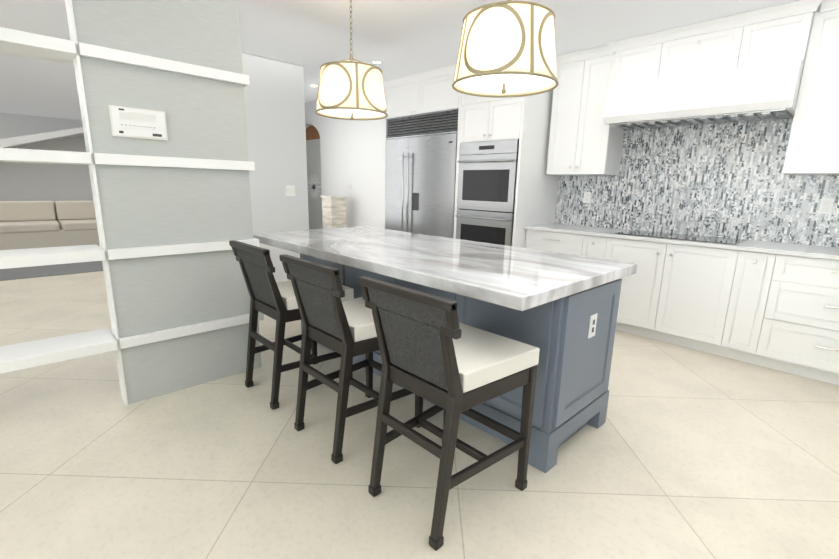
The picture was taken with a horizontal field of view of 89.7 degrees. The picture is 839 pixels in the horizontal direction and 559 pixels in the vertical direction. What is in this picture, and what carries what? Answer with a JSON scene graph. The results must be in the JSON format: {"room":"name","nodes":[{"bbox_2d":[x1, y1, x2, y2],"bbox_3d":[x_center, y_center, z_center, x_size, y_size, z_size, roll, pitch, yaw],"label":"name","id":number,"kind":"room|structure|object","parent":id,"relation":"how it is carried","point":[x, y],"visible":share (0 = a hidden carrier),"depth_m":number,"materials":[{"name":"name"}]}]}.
{"room":"kitchen","nodes":[
{"label":"kitchen","id":0,"kind":"room"},
{"bbox_2d":[0,113,92,201],"bbox_3d":[-4.129,-0.647,2.489,7.410,2.620,16.800,-11,17,-43],"label":"wall","id":1,"kind":"structure","parent":0,"point":[20,181],"depth_m":9.46,"materials":[{"name":"white paint"}]},
{"bbox_2d":[65,0,260,404],"bbox_3d":[-1.458,-0.561,2.548,0.825,2.545,0.130,-11,17,-43],"label":"wall","id":2,"kind":"structure","parent":0,"point":[139,206],"depth_m":2.48,"materials":[{"name":"white paint"}]},
{"bbox_2d":[108,105,167,140],"bbox_3d":[-1.532,-0.851,2.305,0.261,0.155,0.019,-11,17,-43],"label":"intercom","id":3,"kind":"object","parent":2,"relation":"attached to","point":[129,122],"visible":1,"depth_m":2.29,"materials":[{"name":"white plastic"}]},
{"bbox_2d":[242,52,299,282],"bbox_3d":[-2.069,-1.058,4.554,1.500,2.620,0.150,-11,17,-43],"label":"wall","id":4,"kind":"structure","parent":0,"point":[274,98],"depth_m":4.75,"materials":[{"name":"white paint"}]},
{"bbox_2d":[285,185,294,195],"bbox_3d":[-1.525,-1.048,4.980,0.120,0.120,0.008,-11,17,-43],"label":"switch plate","id":5,"kind":"object","parent":4,"relation":"attached to","point":[289,190],"depth_m":4.97,"materials":[{"name":"white plastic"}]},
{"bbox_2d":[294,64,308,229],"bbox_3d":[-3.205,-1.601,6.886,0.150,2.620,5.180,-11,17,-43],"label":"wall","id":6,"kind":"structure","parent":0,"point":[299,100],"depth_m":4.98,"materials":[{"name":"white paint"}]},
{"bbox_2d":[0,0,820,119],"bbox_3d":[-1.997,-2.485,4.712,14.000,0.100,17.600,-11,17,-43],"label":"ceiling","id":7,"kind":"structure","parent":0,"point":[401,38],"depth_m":3.66,"materials":[{"name":"white paint"}]},
{"bbox_2d":[0,127,83,147],"bbox_3d":[-7.966,-2.950,8.905,3.200,1.070,1.100,-11,17,-43],"label":"soffit","id":8,"kind":"structure","parent":7,"relation":"attached to","point":[19,141],"depth_m":8.54,"materials":[{"name":"white paint"}]},
{"bbox_2d":[315,0,387,119],"bbox_3d":[-0.466,-1.550,2.886,0.505,0.865,0.505,-11,17,-43],"label":"pendant light","id":9,"kind":"object","parent":7,"relation":"hanging from","point":[351,89],"visible":1,"depth_m":2.76,"materials":[{"name":"white fabric"}]},
{"bbox_2d":[370,60,382,63],"bbox_3d":[-0.466,-2.371,4.609,0.140,0.010,0.140,-11,17,-43],"label":"recessed light","id":10,"kind":"object","parent":7,"relation":"in","point":[376,62],"visible":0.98,"depth_m":4.60,"materials":[{"name":"white"}]},
{"bbox_2d":[452,0,558,97],"bbox_3d":[0.418,-1.325,1.960,0.505,0.865,0.505,-11,17,-43],"label":"pendant light","id":11,"kind":"object","parent":7,"relation":"hanging from","point":[507,49],"visible":1,"depth_m":1.84,"materials":[{"name":"white fabric"}]},
{"bbox_2d":[0,271,838,558],"bbox_3d":[-2.057,0.170,5.300,14.000,0.100,17.600,-11,17,-43],"label":"floor","id":12,"kind":"structure","parent":0,"point":[681,452],"depth_m":1.99,"materials":[{"name":"tile"}]},
{"bbox_2d":[0,261,102,280],"bbox_3d":[-6.337,-0.303,6.738,4.300,0.012,3.300,-11,17,-43],"label":"living room rug","id":13,"kind":"object","parent":12,"relation":"on","point":[43,271],"visible":0.11,"depth_m":6.04,"materials":[{"name":"grey carpet"}]},
{"bbox_2d":[0,201,99,249],"bbox_3d":[-6.772,-0.918,7.301,3.060,0.850,1.141,-11,17,-43],"label":"sofa","id":14,"kind":"object","parent":13,"relation":"on","point":[31,224],"visible":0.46,"depth_m":7.26,"materials":[{"name":"beige fabric"}]},
{"bbox_2d":[0,27,263,373],"bbox_3d":[-2.171,-0.443,1.943,2.762,2.545,0.287,-11,17,-43],"label":"shelves","id":15,"kind":"object","parent":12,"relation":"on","point":[20,356],"visible":0.65,"depth_m":2.26,"materials":[{"name":"white wood"}]},
{"bbox_2d":[229,240,353,409],"bbox_3d":[-0.798,0.232,2.708,0.580,0.957,0.492,-11,17,-43],"label":"stool","id":16,"kind":"object","parent":12,"relation":"on","point":[271,298],"visible":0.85,"depth_m":2.51,"materials":[{"name":"black wood"}]},
{"bbox_2d":[320,195,346,228],"bbox_3d":[-1.275,-0.677,6.335,0.280,1.140,0.280,-11,17,-43],"label":"stone pedestal","id":17,"kind":"object","parent":12,"relation":"on","point":[333,211],"visible":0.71,"depth_m":6.17,"materials":[{"name":"stone"}]},
{"bbox_2d":[279,254,422,463],"bbox_3d":[-0.335,0.346,2.237,0.580,0.957,0.492,-11,17,-43],"label":"stool","id":18,"kind":"object","parent":12,"relation":"on","point":[331,320],"visible":0.71,"depth_m":2.04,"materials":[{"name":"black wood"}]},
{"bbox_2d":[358,276,539,550],"bbox_3d":[0.125,0.460,1.771,0.580,0.957,0.492,-11,17,-43],"label":"stool","id":19,"kind":"object","parent":12,"relation":"on","point":[436,352],"visible":1,"depth_m":1.61,"materials":[{"name":"black wood"}]},
{"bbox_2d":[300,254,621,472],"bbox_3d":[0.041,0.243,2.929,0.676,0.875,2.331,-11,17,-43],"label":"kitchen island","id":20,"kind":"object","parent":12,"relation":"on","point":[571,337],"visible":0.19,"depth_m":2.05,"materials":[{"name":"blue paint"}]},
{"bbox_2d":[253,226,636,310],"bbox_3d":[-0.073,-0.192,2.732,1.095,0.055,2.425,-11,17,-43],"label":"island countertop","id":21,"kind":"structure","parent":20,"relation":"on","point":[520,279],"depth_m":2.18,"materials":[{"name":"white stone"}]},
{"bbox_2d":[383,64,558,247],"bbox_3d":[0.513,-1.177,5.357,0.858,2.620,2.334,-11,17,-43],"label":"cabinet surround","id":22,"kind":"object","parent":12,"relation":"on","point":[525,121],"visible":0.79,"depth_m":4.57,"materials":[{"name":"white wood"}]},
{"bbox_2d":[385,108,457,237],"bbox_3d":[0.171,-1.061,5.599,0.688,2.070,1.274,-11,17,-43],"label":"fridge","id":23,"kind":"object","parent":22,"relation":"in","point":[420,163],"visible":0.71,"depth_m":5.28,"materials":[{"name":"grey metal"}]},
{"bbox_2d":[455,139,518,245],"bbox_3d":[0.903,-0.817,4.849,0.674,1.430,0.766,-11,17,-43],"label":"double wall oven","id":24,"kind":"object","parent":22,"relation":"in","point":[487,176],"visible":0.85,"depth_m":4.59,"materials":[{"name":"grey metal"}]},
{"bbox_2d":[525,229,584,255],"bbox_3d":[1.576,-0.101,4.616,0.618,0.884,0.648,-11,17,-43],"label":"base cabinet","id":25,"kind":"object","parent":12,"relation":"on","point":[558,242],"depth_m":4.31,"materials":[{"name":"white wood"}]},
{"bbox_2d":[581,235,608,258],"bbox_3d":[1.879,-0.026,4.308,0.618,0.884,0.230,-11,17,-43],"label":"base cabinet","id":26,"kind":"object","parent":12,"relation":"on","point":[595,246],"depth_m":4.02,"materials":[{"name":"white wood"}]},
{"bbox_2d":[605,237,740,355],"bbox_3d":[2.305,0.079,3.877,0.618,0.884,1.000,-11,17,-43],"label":"base cabinet","id":27,"kind":"object","parent":12,"relation":"on","point":[677,294],"depth_m":3.58,"materials":[{"name":"white wood"}]},
{"bbox_2d":[721,251,776,364],"bbox_3d":[2.728,0.184,3.447,0.618,0.884,0.225,-11,17,-43],"label":"base cabinet","id":28,"kind":"object","parent":12,"relation":"on","point":[753,285],"depth_m":3.22,"materials":[{"name":"white wood"}]},
{"bbox_2d":[757,254,838,384],"bbox_3d":[3.078,0.270,3.092,0.618,0.884,0.785,-11,17,-43],"label":"base cabinet","id":29,"kind":"object","parent":12,"relation":"on","point":[779,312],"depth_m":3.01,"materials":[{"name":"white wood"}]},
{"bbox_3d":[1.522,0.778,0.647,5.088,0.885,0.748,-11,17,-43],"label":"base cabinet","id":30,"kind":"object","parent":12,"relation":"on","visible":0},
{"bbox_2d":[524,223,838,259],"bbox_3d":[2.335,-0.357,3.733,0.650,0.030,2.850,-11,17,-43],"label":"countertop","id":31,"kind":"structure","parent":30,"relation":"on","point":[815,251],"depth_m":3.34,"materials":[{"name":"white stone"}]},
{"bbox_2d":[615,230,745,244],"bbox_3d":[2.310,-0.384,3.769,0.465,0.006,0.920,-11,17,-43],"label":"induction cooktop","id":32,"kind":"object","parent":31,"relation":"in","point":[688,237],"visible":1,"depth_m":3.70,"materials":[{"name":"black glass"}]},
{"bbox_2d":[305,90,558,228],"bbox_3d":[-1.191,-1.640,7.266,1.005,2.620,7.420,-11,17,-43],"label":"wall","id":33,"kind":"structure","parent":0,"point":[353,152],"depth_m":6.29,"materials":[{"name":"white paint"}]},
{"bbox_2d":[348,183,351,190],"bbox_3d":[-1.059,-1.410,6.425,0.008,0.120,0.075,-11,17,-43],"label":"switch plate","id":34,"kind":"object","parent":33,"relation":"attached to","point":[349,184],"depth_m":6.42,"materials":[{"name":"white plastic"}]},
{"bbox_2d":[555,117,838,246],"bbox_3d":[2.911,-0.751,3.673,0.200,2.620,3.600,-11,17,-43],"label":"backsplash","id":35,"kind":"structure","parent":0,"point":[726,180],"depth_m":3.81,"materials":[{"name":"tile"}]},
{"bbox_2d":[546,52,623,174],"bbox_3d":[1.726,-1.638,4.342,0.358,1.090,0.629,-11,17,-43],"label":"upper cabinet","id":36,"kind":"object","parent":35,"relation":"attached to","point":[579,144],"depth_m":4.22,"materials":[{"name":"white wood"}]},
{"bbox_2d":[583,192,590,202],"bbox_3d":[1.838,-0.900,4.631,0.008,0.120,0.075,-11,17,-43],"label":"electrical outlet plate","id":37,"kind":"object","parent":35,"relation":"attached to","point":[586,199],"depth_m":4.63,"materials":[{"name":"white plastic"}]},
{"bbox_2d":[610,40,661,83],"bbox_3d":[2.069,-1.918,3.885,0.408,0.330,0.391,-11,17,-43],"label":"upper cabinet","id":38,"kind":"object","parent":35,"relation":"attached to","point":[639,61],"depth_m":3.74,"materials":[{"name":"white wood"}]},
{"bbox_2d":[602,0,827,130],"bbox_3d":[2.352,-1.699,3.540,0.527,0.732,1.458,-11,17,-43],"label":"range hood","id":39,"kind":"object","parent":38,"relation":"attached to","point":[759,64],"depth_m":3.29,"materials":[{"name":"white wood"}]},
{"bbox_2d":[658,20,745,75],"bbox_3d":[2.398,-1.837,3.552,0.408,0.330,0.560,-11,17,-43],"label":"upper cabinet","id":40,"kind":"object","parent":35,"relation":"attached to","point":[715,47],"depth_m":3.38,"materials":[{"name":"white wood"}]},
{"bbox_2d":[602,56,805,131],"bbox_3d":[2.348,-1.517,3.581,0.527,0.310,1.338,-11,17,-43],"label":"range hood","id":41,"kind":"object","parent":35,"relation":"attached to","point":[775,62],"depth_m":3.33,"materials":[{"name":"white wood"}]},
{"bbox_2d":[738,8,817,63],"bbox_3d":[2.726,-1.755,3.219,0.408,0.330,0.389,-11,17,-43],"label":"upper cabinet","id":42,"kind":"object","parent":35,"relation":"attached to","point":[788,34],"depth_m":3.06,"materials":[{"name":"white wood"}]},
{"bbox_2d":[782,4,838,174],"bbox_3d":[3.158,-1.284,2.890,0.358,1.090,0.830,-11,17,-43],"label":"upper cabinet","id":43,"kind":"object","parent":35,"relation":"attached to","point":[813,144],"depth_m":2.99,"materials":[{"name":"white wood"}]},
{"bbox_2d":[818,198,834,213],"bbox_3d":[3.166,-0.571,3.284,0.008,0.120,0.075,-11,17,-43],"label":"electrical outlet plate","id":44,"kind":"object","parent":35,"relation":"attached to","point":[826,206],"depth_m":3.28,"materials":[{"name":"white plastic"}]},
{"bbox_3d":[-2.658,-1.937,8.455,0.120,2.620,3.620,-11,17,-43],"label":"wall","id":45,"kind":"structure","parent":0,"visible":0},
{"bbox_2d":[306,125,322,228],"bbox_3d":[-1.857,-1.574,7.523,0.076,2.350,1.060,-11,17,-43],"label":"entry door","id":46,"kind":"structure","parent":45,"relation":"in","point":[313,154],"depth_m":7.43,"materials":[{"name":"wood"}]}
]}

